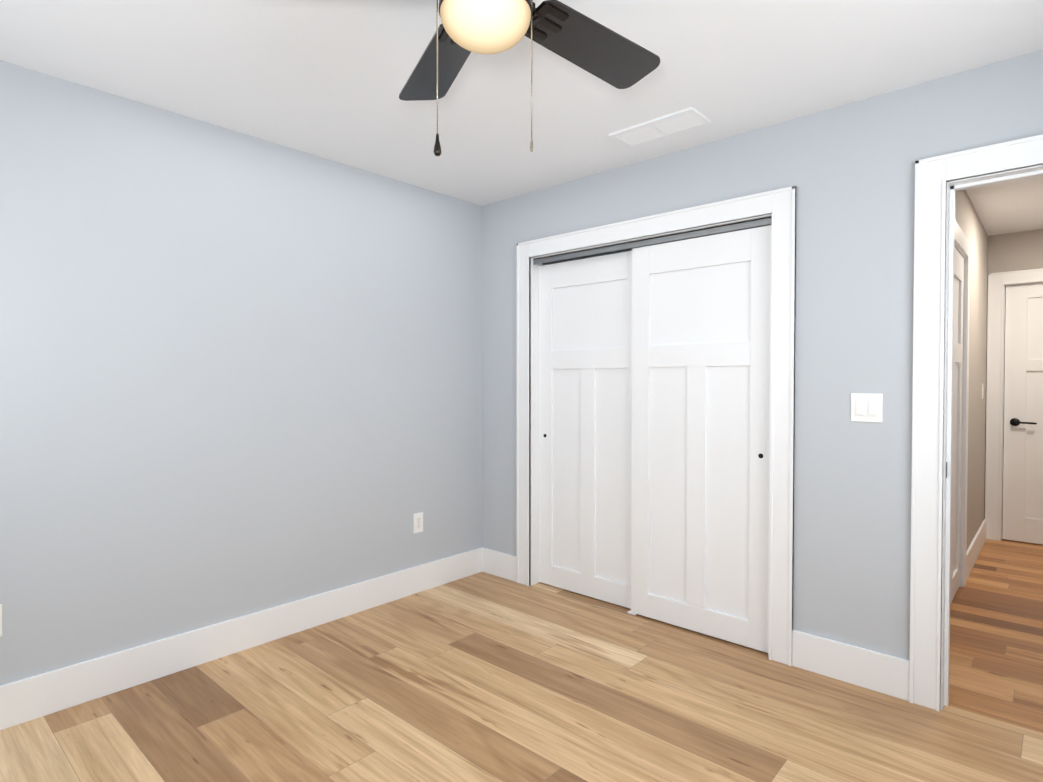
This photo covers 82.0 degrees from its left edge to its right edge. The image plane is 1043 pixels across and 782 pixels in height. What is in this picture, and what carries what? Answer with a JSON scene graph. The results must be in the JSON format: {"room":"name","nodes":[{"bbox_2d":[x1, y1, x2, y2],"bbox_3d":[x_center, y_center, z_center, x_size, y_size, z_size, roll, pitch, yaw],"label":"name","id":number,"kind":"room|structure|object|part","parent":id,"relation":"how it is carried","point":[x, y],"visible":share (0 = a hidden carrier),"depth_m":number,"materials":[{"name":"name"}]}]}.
{"room":"empty bedroom","nodes":[
{"label":"empty bedroom","id":0,"kind":"room"},
{"bbox_2d":[0,60,481,685],"bbox_3d":[-1.144,0.003,3.120,0.120,2.440,4.340,1,1,42],"label":"wall","id":1,"kind":"structure","parent":0,"point":[240,374],"depth_m":2.71,"materials":[{"name":"paint"}]},
{"bbox_2d":[0,604,1,636],"bbox_3d":[-1.926,0.839,2.170,0.007,0.118,0.072,1,1,42],"label":"electrical outlet","id":2,"kind":"object","parent":1,"relation":"attached to","point":[0,620],"visible":1,"depth_m":2.19,"materials":[{"name":"white plastic"}]},
{"bbox_2d":[0,547,483,729],"bbox_3d":[-1.351,1.149,2.808,0.015,0.160,3.270,1,1,42],"label":"baseboard","id":3,"kind":"structure","parent":1,"relation":"attached to","point":[37,696],"depth_m":2.72,"materials":[{"name":"white wood"}]},
{"bbox_2d":[413,512,422,532],"bbox_3d":[-0.622,0.795,3.619,0.007,0.118,0.072,1,1,42],"label":"electrical outlet","id":4,"kind":"object","parent":1,"relation":"attached to","point":[417,522],"visible":1,"depth_m":3.61,"materials":[{"name":"white plastic"}]},
{"bbox_2d":[0,539,1042,781],"bbox_3d":[1.037,1.278,2.862,3.740,0.100,6.840,1,1,42],"label":"floor","id":5,"kind":"structure","parent":0,"point":[481,677],"depth_m":2.34,"materials":[{"name":"brown wood"}]},
{"bbox_2d":[0,0,1042,235],"bbox_3d":[1.037,-1.262,2.818,3.740,0.100,6.840,1,1,42],"label":"ceiling","id":6,"kind":"structure","parent":0,"point":[326,79],"depth_m":2.25,"materials":[{"name":"paint"}]},
{"bbox_2d":[399,0,659,155],"bbox_3d":[-0.054,-0.870,1.439,1.202,0.636,1.184,1,1,42],"label":"fan","id":7,"kind":"object","parent":6,"relation":"hanging from","point":[465,29],"visible":1,"depth_m":1.61,"materials":[{"name":"black wood"}]},
{"bbox_3d":[-0.085,-1.042,1.424,0.300,0.292,0.300,1,1,42],"label":"motor","id":8,"kind":"part","parent":7,"relation":"part of","materials":[{"name":"white glass"}]},
{"bbox_3d":[-0.085,-0.859,1.427,0.216,0.076,0.216,1,1,42],"label":"lamp shade","id":9,"kind":"part","parent":7,"relation":"part of","materials":[{"name":"white glass"}]},
{"bbox_2d":[609,107,710,147],"bbox_3d":[0.630,-1.205,2.755,0.420,0.012,0.190,1,1,42],"label":"ceiling vent","id":10,"kind":"object","parent":6,"relation":"in","point":[680,121],"visible":0.98,"depth_m":2.73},
{"bbox_2d":[482,49,1042,659],"bbox_3d":[1.077,0.007,2.885,3.500,2.440,0.120,1,1,42],"label":"wall","id":11,"kind":"structure","parent":0,"point":[848,171],"depth_m":2.56,"materials":[{"name":"paint"}]},
{"bbox_2d":[484,548,516,581],"bbox_3d":[-0.134,1.130,3.902,0.304,0.160,0.015,1,1,42],"label":"baseboard","id":12,"kind":"structure","parent":11,"relation":"attached to","point":[496,563],"depth_m":3.89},
{"bbox_2d":[539,251,631,608],"bbox_3d":[0.397,0.216,3.530,0.750,1.985,0.036,1,1,42],"label":"closet door","id":13,"kind":"structure","parent":11,"relation":"in","point":[585,384],"depth_m":3.52,"materials":[{"name":"white wood"}]},
{"bbox_2d":[533,216,771,264],"bbox_3d":[0.644,-0.792,3.264,1.450,0.034,0.092,1,1,42],"label":"track rail","id":14,"kind":"object","parent":11,"relation":"attached to","point":[631,245],"visible":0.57,"depth_m":3.18,"materials":[{"name":"metal"}]},
{"bbox_2d":[517,186,796,665],"bbox_3d":[0.642,0.195,3.279,1.490,2.050,0.128,1,1,42],"label":"door frame","id":15,"kind":"structure","parent":11,"relation":"attached to","point":[534,555],"depth_m":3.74,"materials":[{"name":"white wood"}]},
{"bbox_2d":[631,225,770,652],"bbox_3d":[0.890,0.224,3.031,0.750,1.985,0.036,1,1,42],"label":"closet door","id":16,"kind":"structure","parent":11,"relation":"in","point":[701,366],"depth_m":3.00,"materials":[{"name":"white wood"}]},
{"bbox_2d":[792,630,909,700],"bbox_3d":[1.382,1.153,2.539,0.448,0.160,0.015,1,1,42],"label":"baseboard","id":17,"kind":"structure","parent":11,"relation":"attached to","point":[883,673],"depth_m":2.52,"materials":[{"name":"white wood"}]},
{"bbox_2d":[851,393,882,421],"bbox_3d":[1.428,0.069,2.483,0.116,0.118,0.009,1,1,42],"label":"switch plate","id":18,"kind":"object","parent":11,"relation":"attached to","point":[866,407],"visible":1,"depth_m":2.48,"materials":[{"name":"white plastic"}]},
{"bbox_2d":[909,134,1042,711],"bbox_3d":[1.948,0.172,2.091,0.972,2.136,0.148,1,1,42],"label":"door frame","id":19,"kind":"structure","parent":11,"relation":"attached to","point":[934,175],"depth_m":2.33,"materials":[{"name":"white wood"}]},
{"bbox_2d":[955,189,987,549],"bbox_3d":[2.642,-0.007,3.697,0.120,2.440,3.180,1,1,42],"label":"wall","id":20,"kind":"structure","parent":0,"point":[968,221],"depth_m":4.25,"materials":[{"name":"paint"}]},
{"bbox_2d":[950,248,963,604],"bbox_3d":[2.434,0.200,3.410,0.035,2.020,0.804,1,1,42],"label":"door","id":21,"kind":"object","parent":20,"relation":"attached to","point":[957,416],"visible":0.42,"depth_m":3.60,"materials":[{"name":"white wood"}]},
{"bbox_2d":[955,220,969,586],"bbox_3d":[2.409,0.150,3.431,0.142,2.136,1.022,1,1,42],"label":"door frame","id":22,"kind":"structure","parent":20,"relation":"attached to","point":[962,242],"depth_m":3.70,"materials":[{"name":"white wood"}]},
{"bbox_2d":[966,519,985,580],"bbox_3d":[3.276,1.123,4.320,0.015,0.160,1.434,1,1,42],"label":"baseboard","id":23,"kind":"structure","parent":20,"relation":"attached to","point":[976,545],"depth_m":4.13,"materials":[{"name":"white wood"}]},
{"bbox_2d":[984,229,1042,518],"bbox_3d":[4.143,-0.021,4.566,1.190,2.440,0.120,1,1,42],"label":"wall","id":24,"kind":"structure","parent":0,"point":[1015,251],"depth_m":4.71,"materials":[{"name":"paint"}]},
{"bbox_2d":[985,268,1042,540],"bbox_3d":[4.147,0.131,4.551,0.972,2.136,0.148,1,1,42],"label":"door frame","id":25,"kind":"structure","parent":24,"relation":"attached to","point":[998,281],"depth_m":4.79,"materials":[{"name":"white wood"}]},
{"bbox_2d":[1002,283,1042,544],"bbox_3d":[4.130,0.181,4.533,0.754,2.020,0.082,1,1,42],"label":"hall door","id":26,"kind":"structure","parent":24,"relation":"in","point":[1023,463],"depth_m":4.71,"materials":[{"name":"white wood"}]},
{"bbox_3d":[3.926,0.246,4.693,0.164,0.062,0.048,1,1,42],"label":"handle","id":27,"kind":"part","parent":26,"relation":"part of","materials":[{"name":"black metal"}]}
]}

